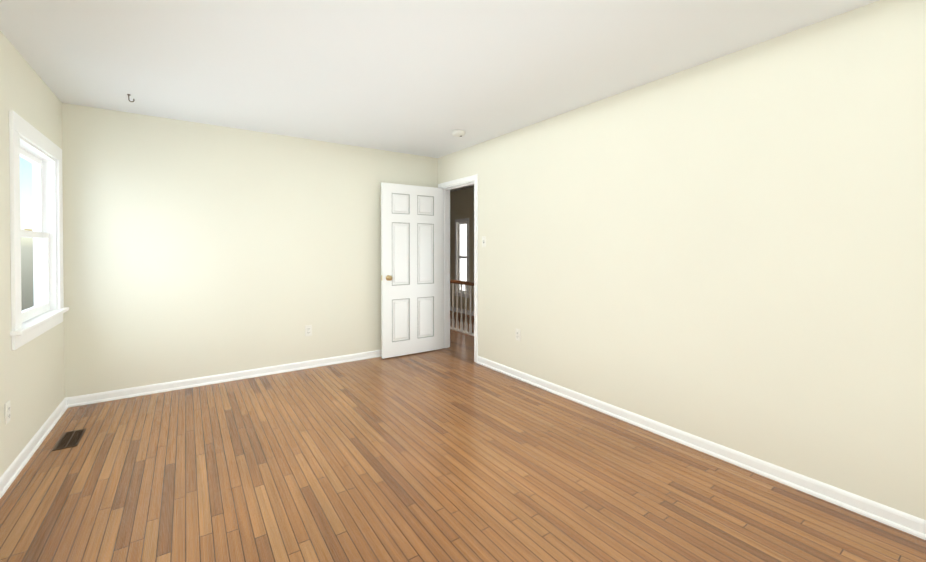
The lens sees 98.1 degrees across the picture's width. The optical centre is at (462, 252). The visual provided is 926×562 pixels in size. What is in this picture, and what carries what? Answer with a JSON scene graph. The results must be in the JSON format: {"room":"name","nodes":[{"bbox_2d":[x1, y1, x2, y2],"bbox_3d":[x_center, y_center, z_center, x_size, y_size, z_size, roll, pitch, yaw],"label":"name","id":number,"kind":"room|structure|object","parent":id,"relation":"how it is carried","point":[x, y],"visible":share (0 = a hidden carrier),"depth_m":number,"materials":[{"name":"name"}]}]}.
{"room":"empty bedroom","nodes":[
{"label":"empty bedroom","id":0,"kind":"room"},
{"bbox_2d":[0,31,64,476],"bbox_3d":[-1.549,0.051,0.717,0.120,2.440,6.230,0,1,-35],"label":"wall","id":1,"kind":"structure","parent":0,"point":[9,443],"depth_m":2.39,"materials":[{"name":"beige paint"}]},
{"bbox_2d":[4,400,10,424],"bbox_3d":[-2.480,0.871,2.191,0.010,0.115,0.070,0,1,-35],"label":"electrical outlet","id":2,"kind":"object","parent":1,"relation":"attached to","point":[7,412],"visible":1,"depth_m":2.18,"materials":[{"name":"white plastic"}]},
{"bbox_2d":[0,398,67,498],"bbox_3d":[-1.490,1.232,0.770,0.022,0.078,5.990,0,1,-35],"label":"baseboard","id":3,"kind":"structure","parent":1,"relation":"attached to","point":[15,467],"depth_m":2.46,"materials":[{"name":"white wood"}]},
{"bbox_2d":[9,110,68,349],"bbox_3d":[-2.867,-0.127,2.667,0.165,1.345,1.120,0,1,-35],"label":"window","id":4,"kind":"structure","parent":1,"relation":"in","point":[39,151],"depth_m":2.87,"materials":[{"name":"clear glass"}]},
{"bbox_2d":[62,103,437,397],"bbox_3d":[-1.796,0.015,4.257,3.490,2.440,0.120,0,1,-35],"label":"wall","id":5,"kind":"structure","parent":0,"point":[193,250],"depth_m":3.78,"materials":[{"name":"beige paint"}]},
{"bbox_2d":[66,349,381,407],"bbox_3d":[-1.756,1.196,4.211,3.490,0.078,0.022,0,1,-35],"label":"baseboard","id":6,"kind":"structure","parent":5,"relation":"attached to","point":[86,399],"depth_m":3.78,"materials":[{"name":"white wood"}]},
{"bbox_2d":[305,325,311,335],"bbox_3d":[-1.648,0.834,4.289,0.070,0.115,0.010,0,1,-35],"label":"electrical outlet","id":7,"kind":"object","parent":5,"relation":"attached to","point":[308,330],"visible":1,"depth_m":4.29,"materials":[{"name":"white plastic"}]},
{"bbox_2d":[0,0,878,191],"bbox_3d":[-0.611,-1.234,4.120,5.540,0.060,10.790,0,1,-35],"label":"ceiling","id":8,"kind":"structure","parent":0,"point":[426,78],"depth_m":2.42,"materials":[{"name":"white paint"}]},
{"bbox_2d":[452,130,464,136],"bbox_3d":[-0.046,-1.183,4.005,0.136,0.040,0.136,0,1,-35],"label":"smoke detector","id":9,"kind":"object","parent":8,"relation":"attached to","point":[458,133],"visible":1,"depth_m":3.96,"materials":[{"name":"white plastic"}]},
{"bbox_2d":[450,187,473,310],"bbox_3d":[0.556,-0.016,7.214,0.120,2.440,7.040,0,1,-35],"label":"wall","id":10,"kind":"structure","parent":0,"point":[470,203],"depth_m":7.94,"materials":[{"name":"brown paint"}]},
{"bbox_2d":[454,218,469,297],"bbox_3d":[0.001,0.107,7.950,0.110,1.540,0.500,0,1,-35],"label":"window","id":11,"kind":"structure","parent":10,"relation":"in","point":[463,249],"depth_m":8.03,"materials":[{"name":"white glass"}]},
{"bbox_2d":[450,306,473,315],"bbox_3d":[0.498,1.165,7.186,0.022,0.078,6.800,0,1,-35],"label":"baseboard","id":12,"kind":"structure","parent":10,"relation":"attached to","point":[463,311],"depth_m":7.89,"materials":[{"name":"grey wood"}]},
{"bbox_2d":[0,310,925,561],"bbox_3d":[-0.611,1.266,4.145,5.540,0.060,10.790,0,1,-35],"label":"floor","id":13,"kind":"structure","parent":0,"point":[454,452],"depth_m":2.17,"materials":[{"name":"brown wood"}]},
{"bbox_2d":[52,428,86,450],"bbox_3d":[-2.626,1.248,2.689,0.115,0.005,0.300,0,1,-35],"label":"floor vent","id":14,"kind":"object","parent":13,"relation":"in","point":[69,439],"visible":1,"depth_m":2.68,"materials":[{"name":"brown metal"}]},
{"bbox_2d":[450,279,473,335],"bbox_3d":[-0.725,0.752,7.159,0.110,0.905,3.760,0,1,-35],"label":"stair railing","id":15,"kind":"object","parent":13,"relation":"on","point":[465,283],"visible":0.08,"depth_m":6.13,"materials":[{"name":"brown wood"}]},
{"bbox_2d":[438,0,925,519],"bbox_3d":[0.130,0.011,4.643,0.120,2.440,10.790,0,1,-35],"label":"wall","id":16,"kind":"structure","parent":0,"point":[728,250],"depth_m":2.33,"materials":[{"name":"beige paint"}]},
{"bbox_2d":[381,182,441,358],"bbox_3d":[-0.597,0.207,4.846,0.815,2.020,0.181,0,1,-35],"label":"door","id":17,"kind":"structure","parent":16,"relation":"in","point":[411,269],"depth_m":4.81,"materials":[{"name":"white wood"}]},
{"bbox_2d":[438,174,477,362],"bbox_3d":[-0.021,0.177,4.863,0.152,2.102,0.844,0,1,-35],"label":"door frame","id":18,"kind":"structure","parent":16,"relation":"attached to","point":[447,187],"depth_m":5.12,"materials":[{"name":"white wood"}]},
{"bbox_2d":[482,236,485,246],"bbox_3d":[0.223,-0.117,4.384,0.018,0.115,0.070,0,1,-35],"label":"light switch","id":19,"kind":"object","parent":16,"relation":"attached to","point":[483,241],"visible":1,"depth_m":4.38,"materials":[{"name":"white plastic"}]},
{"bbox_2d":[516,329,520,340],"bbox_3d":[0.539,0.808,3.943,0.010,0.115,0.070,0,1,-35],"label":"electrical outlet","id":20,"kind":"object","parent":16,"relation":"attached to","point":[518,334],"visible":1,"depth_m":3.93,"materials":[{"name":"white plastic"}]},
{"bbox_2d":[477,356,925,539],"bbox_3d":[1.613,1.215,2.378,0.022,0.078,5.116,0,1,-35],"label":"baseboard","id":21,"kind":"structure","parent":16,"relation":"attached to","point":[894,518],"depth_m":2.32,"materials":[{"name":"white wood"}]}
]}

